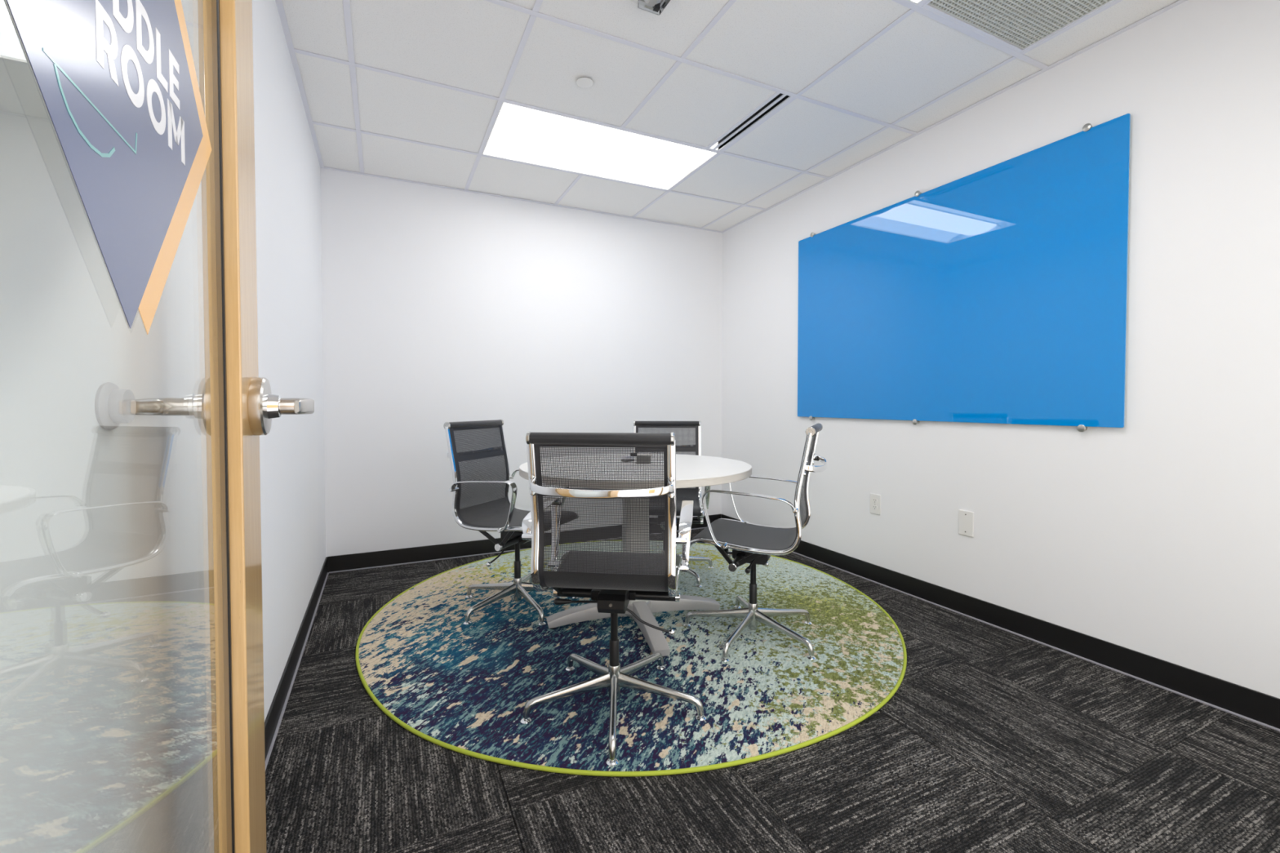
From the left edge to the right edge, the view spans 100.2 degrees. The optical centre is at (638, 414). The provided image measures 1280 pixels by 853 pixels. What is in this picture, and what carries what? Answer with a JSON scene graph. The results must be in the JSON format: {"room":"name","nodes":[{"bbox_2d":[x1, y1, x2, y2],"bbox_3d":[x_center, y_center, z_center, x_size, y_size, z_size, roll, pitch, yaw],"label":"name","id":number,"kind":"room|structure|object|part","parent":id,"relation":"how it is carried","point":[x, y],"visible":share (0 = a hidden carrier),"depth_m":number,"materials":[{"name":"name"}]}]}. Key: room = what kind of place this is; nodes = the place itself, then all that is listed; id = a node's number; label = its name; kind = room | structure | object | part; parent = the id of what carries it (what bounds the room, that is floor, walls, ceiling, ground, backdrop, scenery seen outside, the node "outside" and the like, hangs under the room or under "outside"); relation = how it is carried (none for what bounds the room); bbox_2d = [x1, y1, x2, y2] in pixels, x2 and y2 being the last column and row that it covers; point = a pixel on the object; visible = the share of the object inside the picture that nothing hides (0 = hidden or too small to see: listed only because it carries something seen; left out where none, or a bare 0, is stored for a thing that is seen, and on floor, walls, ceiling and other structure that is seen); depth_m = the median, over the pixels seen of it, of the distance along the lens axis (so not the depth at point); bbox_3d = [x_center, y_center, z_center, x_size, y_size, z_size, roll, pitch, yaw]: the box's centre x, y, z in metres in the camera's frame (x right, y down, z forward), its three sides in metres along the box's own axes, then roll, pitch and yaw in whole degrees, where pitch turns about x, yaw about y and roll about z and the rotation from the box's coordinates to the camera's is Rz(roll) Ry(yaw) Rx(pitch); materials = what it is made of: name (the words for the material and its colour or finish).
{"room":"office","nodes":[
{"label":"office","id":0,"kind":"room"},
{"bbox_2d":[0,0,325,852],"bbox_3d":[-1.119,-0.289,1.471,0.100,2.589,4.029,-1,1,-25],"label":"wall","id":1,"kind":"structure","parent":0,"point":[106,736],"depth_m":0.73,"materials":[{"name":"white paint"}]},
{"bbox_2d":[94,382,136,430],"bbox_3d":[-0.681,-0.010,0.700,0.023,0.063,0.063,-1,1,-25],"label":"bumper cover","id":2,"kind":"object","parent":1,"relation":"attached to","point":[114,406],"visible":1,"depth_m":0.69,"materials":[{"name":"grey plastic"}]},
{"bbox_2d":[107,389,136,423],"bbox_3d":[-0.677,-0.011,0.702,0.013,0.045,0.045,-1,1,-25],"label":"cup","id":3,"kind":"object","parent":2,"relation":"on","point":[122,405],"depth_m":0.69,"materials":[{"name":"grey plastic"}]},
{"bbox_2d":[264,556,328,770],"bbox_3d":[-1.133,0.951,1.663,0.015,0.100,3.507,-1,1,-25],"label":"baseboard","id":4,"kind":"structure","parent":1,"relation":"attached to","point":[273,721],"depth_m":1.96,"materials":[{"name":"black rubber"}]},
{"bbox_2d":[320,168,722,556],"bbox_3d":[-0.622,-0.345,3.882,2.872,2.589,0.100,-1,1,-25],"label":"wall","id":5,"kind":"structure","parent":0,"point":[441,305],"depth_m":3.62,"materials":[{"name":"white paint"}]},
{"bbox_2d":[327,514,720,573],"bbox_3d":[-0.596,0.901,3.859,2.858,0.100,0.015,-1,1,-25],"label":"baseboard","id":6,"kind":"structure","parent":5,"relation":"attached to","point":[340,563],"depth_m":3.50,"materials":[{"name":"black rubber"}]},
{"bbox_2d":[275,0,1186,232],"bbox_3d":[0.165,-1.531,2.201,3.072,0.162,3.764,-1,1,-25],"label":"ceiling","id":7,"kind":"structure","parent":0,"point":[406,91],"depth_m":2.34,"materials":[{"name":"white"}]},
{"bbox_2d":[576,77,593,88],"bbox_3d":[-0.234,-1.450,2.337,0.073,0.010,0.073,-1,1,-25],"label":"sprinkler cover","id":8,"kind":"object","parent":7,"relation":"attached to","point":[585,82],"visible":1,"depth_m":2.33,"materials":[{"name":"white plastic"}]},
{"bbox_2d":[482,102,719,190],"bbox_3d":[-0.217,-1.510,3.016,1.202,0.080,0.593,-1,1,-25],"label":"ceiling light","id":9,"kind":"object","parent":7,"relation":"attached to","point":[518,133],"visible":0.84,"depth_m":3.03,"materials":[{"name":"white plastic"}]},
{"bbox_2d":[490,110,697,175],"bbox_3d":[-0.227,-1.497,3.012,1.156,0.046,0.273,-1,1,-25],"label":"diffuser","id":10,"kind":"object","parent":9,"relation":"attached to","point":[518,126],"depth_m":2.93,"materials":[{"name":"white plastic"}]},
{"bbox_3d":[0.297,-1.503,3.261,0.004,0.050,0.284,-1,1,-25],"label":"plate","id":11,"kind":"part","parent":9,"relation":"part of","materials":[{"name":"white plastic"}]},
{"bbox_2d":[631,0,670,15],"bbox_3d":[0.056,-1.427,1.833,0.124,0.040,0.124,-1,1,-25],"label":"fire alarm strobe","id":12,"kind":"object","parent":7,"relation":"attached to","point":[656,6],"visible":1,"depth_m":1.86,"materials":[{"name":"white plastic"}]},
{"bbox_2d":[652,2,660,12],"bbox_3d":[0.063,-1.424,1.869,0.020,0.021,0.018,-1,1,-25],"label":"socket","id":13,"kind":"object","parent":12,"relation":"attached to","point":[655,6],"depth_m":1.86,"materials":[{"name":"black plastic"}]},
{"bbox_2d":[706,92,792,151],"bbox_3d":[0.544,-1.488,2.704,0.094,0.050,0.586,-1,1,-25],"label":"ceiling vent","id":14,"kind":"object","parent":7,"relation":"in","point":[775,97],"visible":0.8,"depth_m":2.68,"materials":[{"name":"white metal"}]},
{"bbox_2d":[907,0,922,4],"bbox_3d":[0.569,-1.473,1.365,1.202,0.080,0.593,-1,1,-25],"label":"ceiling light","id":15,"kind":"object","parent":7,"relation":"attached to","point":[916,2],"visible":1,"depth_m":1.88,"materials":[{"name":"white plastic"}]},
{"bbox_2d":[921,0,1115,53],"bbox_3d":[1.395,-1.489,1.758,0.586,0.092,0.586,-1,1,-25],"label":"ceiling vent","id":16,"kind":"object","parent":7,"relation":"in","point":[1018,25],"visible":1,"depth_m":1.95,"materials":[{"name":"white metal"}]},
{"bbox_2d":[265,528,1279,852],"bbox_3d":[0.868,1.059,0.785,3.072,0.082,7.029,-1,1,-25],"label":"floor","id":17,"kind":"structure","parent":0,"point":[990,739],"depth_m":1.48,"materials":[{"name":"grey carpet"}]},
{"bbox_2d":[355,540,906,777],"bbox_3d":[-0.032,0.970,2.738,2.507,0.012,2.506,-1,1,-25],"label":"rug","id":18,"kind":"object","parent":17,"relation":"on","point":[457,686],"visible":0.69,"depth_m":2.03,"materials":[{"name":"multicoloured carpet"}]},
{"bbox_2d":[443,419,578,625],"bbox_3d":[-0.637,0.501,2.715,0.578,0.930,0.598,0,1,23],"label":"office chair","id":19,"kind":"object","parent":18,"relation":"on","point":[500,515],"visible":0.81,"depth_m":2.70,"materials":[{"name":"polished chrome"},{"name":"polished cast aluminium"},{"name":"black mesh fabric"}]},
{"bbox_3d":[-0.704,0.310,2.519,0.505,0.497,0.025,0,1,23],"label":"rail","id":20,"kind":"part","parent":19,"relation":"part of","materials":[{"name":"silver metal"}]},
{"bbox_3d":[-0.727,0.422,2.490,0.365,0.237,0.040,0,1,23],"label":"armrest","id":21,"kind":"part","parent":19,"relation":"part of","materials":[{"name":"silver metal"}]},
{"bbox_3d":[-0.762,0.903,2.772,0.298,0.100,0.022,0,1,20],"label":"leg","id":22,"kind":"part","parent":19,"relation":"part of","materials":[{"name":"metal"}]},
{"bbox_3d":[-0.710,0.907,2.594,0.022,0.100,0.298,1,2,38],"label":"leg","id":23,"kind":"part","parent":19,"relation":"part of","materials":[{"name":"metal"}]},
{"bbox_3d":[-0.675,0.674,2.622,0.009,0.082,0.161,1,1,25],"label":"tilt lever","id":24,"kind":"part","parent":19,"relation":"part of","materials":[{"name":"black"}]},
{"bbox_3d":[-0.596,0.505,2.703,0.454,0.084,0.376,0,1,23],"label":"seat","id":25,"kind":"part","parent":19,"relation":"part of","materials":[{"name":"black fabric"}]},
{"bbox_3d":[-0.609,0.900,2.878,0.022,0.100,0.298,0,1,2],"label":"leg","id":26,"kind":"part","parent":19,"relation":"part of","materials":[{"name":"metal"}]},
{"bbox_3d":[-0.523,0.907,2.589,0.022,0.100,0.298,-1,2,-34],"label":"leg","id":27,"kind":"part","parent":19,"relation":"part of","materials":[{"name":"metal"}]},
{"bbox_3d":[-0.461,0.903,2.764,0.298,0.100,0.022,0,1,-16],"label":"leg","id":28,"kind":"part","parent":19,"relation":"part of","materials":[{"name":"metal"}]},
{"bbox_3d":[-0.538,0.411,2.943,0.365,0.237,0.040,0,1,23],"label":"armrest","id":29,"kind":"part","parent":19,"relation":"part of","materials":[{"name":"silver metal"}]},
{"bbox_3d":[-0.545,0.301,2.901,0.505,0.497,0.025,0,1,23],"label":"rail","id":30,"kind":"part","parent":19,"relation":"part of","materials":[{"name":"silver metal"}]},
{"bbox_2d":[520,431,706,766],"bbox_3d":[-0.071,0.517,1.794,0.593,0.940,0.590,0,1,7],"label":"office chair","id":31,"kind":"object","parent":18,"relation":"on","point":[611,580],"visible":1,"depth_m":1.60,"materials":[{"name":"polished chrome"},{"name":"polished cast aluminium"},{"name":"black mesh fabric"}]},
{"bbox_3d":[-0.328,0.427,1.817,0.040,0.237,0.365,0,1,7],"label":"armrest","id":32,"kind":"part","parent":31,"relation":"part of","materials":[{"name":"silver metal"}]},
{"bbox_3d":[-0.288,0.316,1.819,0.025,0.497,0.505,0,1,7],"label":"rail","id":33,"kind":"part","parent":31,"relation":"part of","materials":[{"name":"silver metal"}]},
{"bbox_3d":[-0.231,0.925,1.768,0.298,0.100,0.022,-1,1,-19],"label":"leg","id":34,"kind":"part","parent":31,"relation":"part of","materials":[{"name":"metal"}]},
{"bbox_3d":[-0.180,0.636,1.815,0.104,0.011,0.010,0,1,7],"label":"seat lever","id":35,"kind":"part","parent":31,"relation":"part of","materials":[{"name":"black plastic"}]},
{"bbox_3d":[-0.178,0.921,1.946,0.022,0.100,0.298,-1,2,-37],"label":"leg","id":36,"kind":"part","parent":31,"relation":"part of","materials":[{"name":"metal"}]},
{"bbox_3d":[-0.080,0.514,1.830,0.376,0.084,0.454,0,1,7],"label":"seat","id":37,"kind":"part","parent":31,"relation":"part of","materials":[{"name":"black fabric"}]},
{"bbox_3d":[-0.077,0.928,1.663,0.022,0.100,0.298,0,1,-1],"label":"leg","id":38,"kind":"part","parent":31,"relation":"part of","materials":[{"name":"metal"}]},
{"bbox_3d":[0.009,0.921,1.951,0.022,0.100,0.298,1,2,35],"label":"leg","id":39,"kind":"part","parent":31,"relation":"part of","materials":[{"name":"metal"}]},
{"bbox_3d":[0.024,0.683,1.781,0.161,0.082,0.009,0,1,9],"label":"tilt lever","id":40,"kind":"part","parent":31,"relation":"part of","materials":[{"name":"black"}]},
{"bbox_3d":[0.070,0.925,1.776,0.298,0.100,0.022,0,1,17],"label":"leg","id":41,"kind":"part","parent":31,"relation":"part of","materials":[{"name":"metal"}]},
{"bbox_3d":[0.110,0.722,1.768,0.023,0.023,0.023,0,1,7],"label":"ball knob","id":42,"kind":"part","parent":31,"relation":"part of","materials":[{"name":"silver metal"}]},
{"bbox_3d":[0.122,0.316,1.772,0.025,0.497,0.505,0,1,7],"label":"rail","id":43,"kind":"part","parent":31,"relation":"part of","materials":[{"name":"silver metal"}]},
{"bbox_3d":[0.160,0.427,1.761,0.040,0.237,0.365,0,1,7],"label":"armrest","id":44,"kind":"part","parent":31,"relation":"part of","materials":[{"name":"silver metal"}]},
{"bbox_2d":[519,453,751,657],"bbox_3d":[-0.012,0.603,2.530,1.073,0.735,1.073,-1,1,-25],"label":"round table","id":45,"kind":"object","parent":18,"relation":"on","point":[691,470],"visible":0.46,"depth_m":2.42,"materials":[{"name":"white laminate"}]},
{"bbox_3d":[-0.228,0.914,2.480,0.389,0.097,0.068,0,1,-15],"label":"leg","id":46,"kind":"part","parent":45,"relation":"part of","materials":[{"name":"grey paint"}]},
{"bbox_2d":[621,455,633,462],"bbox_3d":[-0.051,0.220,2.639,0.036,0.026,0.060,1,2,45],"label":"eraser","id":47,"kind":"object","parent":45,"relation":"on","point":[626,455],"visible":0.45,"depth_m":2.62,"materials":[{"name":"black plastic"}]},
{"bbox_2d":[635,456,650,463],"bbox_3d":[0.026,0.218,2.570,0.068,0.032,0.048,0,1,3],"label":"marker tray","id":48,"kind":"object","parent":45,"relation":"on","point":[636,456],"visible":0.33,"depth_m":2.55,"materials":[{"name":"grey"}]},
{"bbox_2d":[631,453,652,456],"bbox_3d":[0.016,0.194,2.565,0.109,0.017,0.017,0,1,4],"label":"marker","id":49,"kind":"object","parent":48,"relation":"on","point":[631,454],"visible":0.16,"depth_m":2.56,"materials":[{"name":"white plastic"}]},
{"bbox_3d":[0.046,0.918,2.321,0.068,0.097,0.389,0,1,-15],"label":"leg","id":50,"kind":"part","parent":45,"relation":"part of","materials":[{"name":"grey paint"}]},
{"bbox_3d":[0.205,0.911,2.595,0.389,0.097,0.068,0,1,-15],"label":"leg","id":51,"kind":"part","parent":45,"relation":"part of","materials":[{"name":"grey paint"}]},
{"bbox_2d":[632,420,713,587],"bbox_3d":[0.161,0.501,3.237,0.597,0.906,0.581,0,1,5],"label":"office chair","id":52,"kind":"object","parent":18,"relation":"on","point":[693,494],"visible":0.32,"depth_m":3.41,"materials":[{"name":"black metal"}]},
{"bbox_3d":[-0.039,0.318,3.238,0.025,0.497,0.505,0,1,5],"label":"rail","id":53,"kind":"part","parent":52,"relation":"part of","materials":[{"name":"silver metal"}]},
{"bbox_3d":[0.164,0.518,3.196,0.376,0.084,0.454,0,1,5],"label":"seat","id":54,"kind":"part","parent":52,"relation":"part of","materials":[{"name":"black fabric"}]},
{"bbox_3d":[0.258,0.895,3.094,0.022,0.100,0.298,-1,2,-35],"label":"leg","id":55,"kind":"part","parent":52,"relation":"part of","materials":[{"name":"metal"}]},
{"bbox_3d":[0.317,0.891,3.270,0.298,0.100,0.022,0,1,-17],"label":"leg","id":56,"kind":"part","parent":52,"relation":"part of","materials":[{"name":"metal"}]},
{"bbox_3d":[0.372,0.319,3.205,0.025,0.497,0.505,0,1,5],"label":"rail","id":57,"kind":"part","parent":52,"relation":"part of","materials":[{"name":"silver metal"}]},
{"bbox_3d":[0.412,0.429,3.213,0.040,0.237,0.365,0,1,5],"label":"armrest","id":58,"kind":"part","parent":52,"relation":"part of","materials":[{"name":"silver metal"}]},
{"bbox_2d":[683,422,826,662],"bbox_3d":[0.502,0.509,2.359,0.615,0.930,0.594,0,1,23],"label":"office chair","id":59,"kind":"object","parent":18,"relation":"on","point":[753,544],"visible":0.98,"depth_m":2.31,"materials":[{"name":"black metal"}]},
{"bbox_3d":[0.358,0.910,2.419,0.298,0.100,0.022,0,1,16],"label":"leg","id":60,"kind":"part","parent":59,"relation":"part of","materials":[{"name":"metal"}]},
{"bbox_3d":[0.411,0.631,2.412,0.037,0.055,0.055,-8,-2,23],"label":"tension knob","id":61,"kind":"part","parent":59,"relation":"part of","materials":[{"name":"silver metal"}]},
{"bbox_3d":[0.423,0.914,2.245,0.022,0.100,0.298,1,2,34],"label":"leg","id":62,"kind":"part","parent":59,"relation":"part of","materials":[{"name":"metal"}]},
{"bbox_3d":[0.503,0.907,2.535,0.022,0.100,0.298,0,1,-2],"label":"leg","id":63,"kind":"part","parent":59,"relation":"part of","materials":[{"name":"metal"}]},
{"bbox_3d":[0.435,0.429,2.131,0.365,0.237,0.040,0,1,23],"label":"armrest","id":64,"kind":"part","parent":59,"relation":"part of","materials":[{"name":"silver metal"}]},
{"bbox_3d":[0.493,0.511,2.375,0.454,0.084,0.376,0,1,23],"label":"seat","id":65,"kind":"part","parent":59,"relation":"part of","materials":[{"name":"black fabric"}]},
{"bbox_3d":[0.441,0.317,2.168,0.505,0.497,0.025,0,1,23],"label":"rail","id":66,"kind":"part","parent":59,"relation":"part of","materials":[{"name":"silver metal"}]},
{"bbox_3d":[0.623,0.418,2.584,0.365,0.237,0.040,0,1,23],"label":"armrest","id":67,"kind":"part","parent":59,"relation":"part of","materials":[{"name":"silver metal"}]},
{"bbox_3d":[0.600,0.308,2.549,0.505,0.497,0.025,0,1,23],"label":"rail","id":68,"kind":"part","parent":59,"relation":"part of","materials":[{"name":"silver metal"}]},
{"bbox_3d":[0.659,0.910,2.432,0.298,0.100,0.022,-1,1,-20],"label":"leg","id":69,"kind":"part","parent":59,"relation":"part of","materials":[{"name":"metal"}]},
{"bbox_3d":[0.609,0.914,2.253,0.022,0.100,0.298,-1,2,-38],"label":"leg","id":70,"kind":"part","parent":59,"relation":"part of","materials":[{"name":"metal"}]},
{"bbox_2d":[721,0,1279,698],"bbox_3d":[1.564,-0.321,2.747,0.100,2.589,4.029,-1,1,-25],"label":"wall","id":71,"kind":"structure","parent":0,"point":[1157,535],"depth_m":2.03,"materials":[{"name":"white paint"}]},
{"bbox_2d":[870,493,880,515],"bbox_3d":[1.361,0.516,3.071,0.008,0.115,0.071,-1,1,-25],"label":"power outlet","id":72,"kind":"object","parent":71,"relation":"attached to","point":[875,500],"visible":1,"depth_m":3.07,"materials":[{"name":"white plastic"}]},
{"bbox_2d":[797,113,1130,431],"bbox_3d":[1.461,-0.554,2.810,0.026,1.220,1.767,-1,1,-25],"label":"board","id":73,"kind":"object","parent":71,"relation":"attached to","point":[997,293],"visible":1,"depth_m":2.48,"materials":[{"name":"blue glass"}]},
{"bbox_2d":[958,509,973,537],"bbox_3d":[1.588,0.528,2.592,0.008,0.120,0.073,-1,1,-25],"label":"blank plate","id":74,"kind":"object","parent":71,"relation":"attached to","point":[966,518],"visible":1,"depth_m":2.59,"materials":[{"name":"white plastic"}]},
{"bbox_2d":[721,514,1279,731],"bbox_3d":[1.447,0.921,2.890,0.015,0.100,3.507,-1,1,-25],"label":"baseboard","id":75,"kind":"structure","parent":71,"relation":"attached to","point":[1261,708],"depth_m":2.17,"materials":[{"name":"black rubber"}]},
{"bbox_3d":[0.940,-1.351,0.575,2.872,0.429,0.145,-1,1,-25],"label":"wall","id":76,"kind":"structure","parent":0,"visible":0},
{"bbox_2d":[135,0,314,852],"bbox_3d":[-0.485,-0.028,0.521,0.222,2.092,0.915,-1,1,-26],"label":"door","id":77,"kind":"structure","parent":76,"relation":"in","point":[233,406],"depth_m":0.82,"materials":[{"name":"brown wood"}]},
{"bbox_2d":[5,0,211,334],"bbox_3d":[-0.476,-0.355,0.502,0.001,0.554,0.556,-1,1,-26],"label":"sign","id":78,"kind":"object","parent":77,"relation":"attached to","point":[117,81],"visible":1,"depth_m":0.49,"materials":[{"name":"purple plastic"}]},
{"bbox_3d":[-0.718,-0.011,0.800,0.050,0.028,0.141,-1,1,-26],"label":"lever","id":79,"kind":"part","parent":77,"relation":"part of","materials":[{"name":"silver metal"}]},
{"bbox_3d":[-0.696,-0.012,0.873,0.022,0.098,0.098,-1,1,-26],"label":"handle","id":80,"kind":"part","parent":77,"relation":"part of","materials":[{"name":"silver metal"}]},
{"bbox_3d":[-0.636,-0.013,0.903,0.022,0.098,0.098,-1,1,-26],"label":"handle","id":81,"kind":"part","parent":77,"relation":"part of","materials":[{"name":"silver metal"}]},
{"bbox_3d":[-0.564,-0.013,0.876,0.050,0.028,0.141,-1,1,-26],"label":"lever","id":82,"kind":"part","parent":77,"relation":"part of","materials":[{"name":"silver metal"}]}
]}

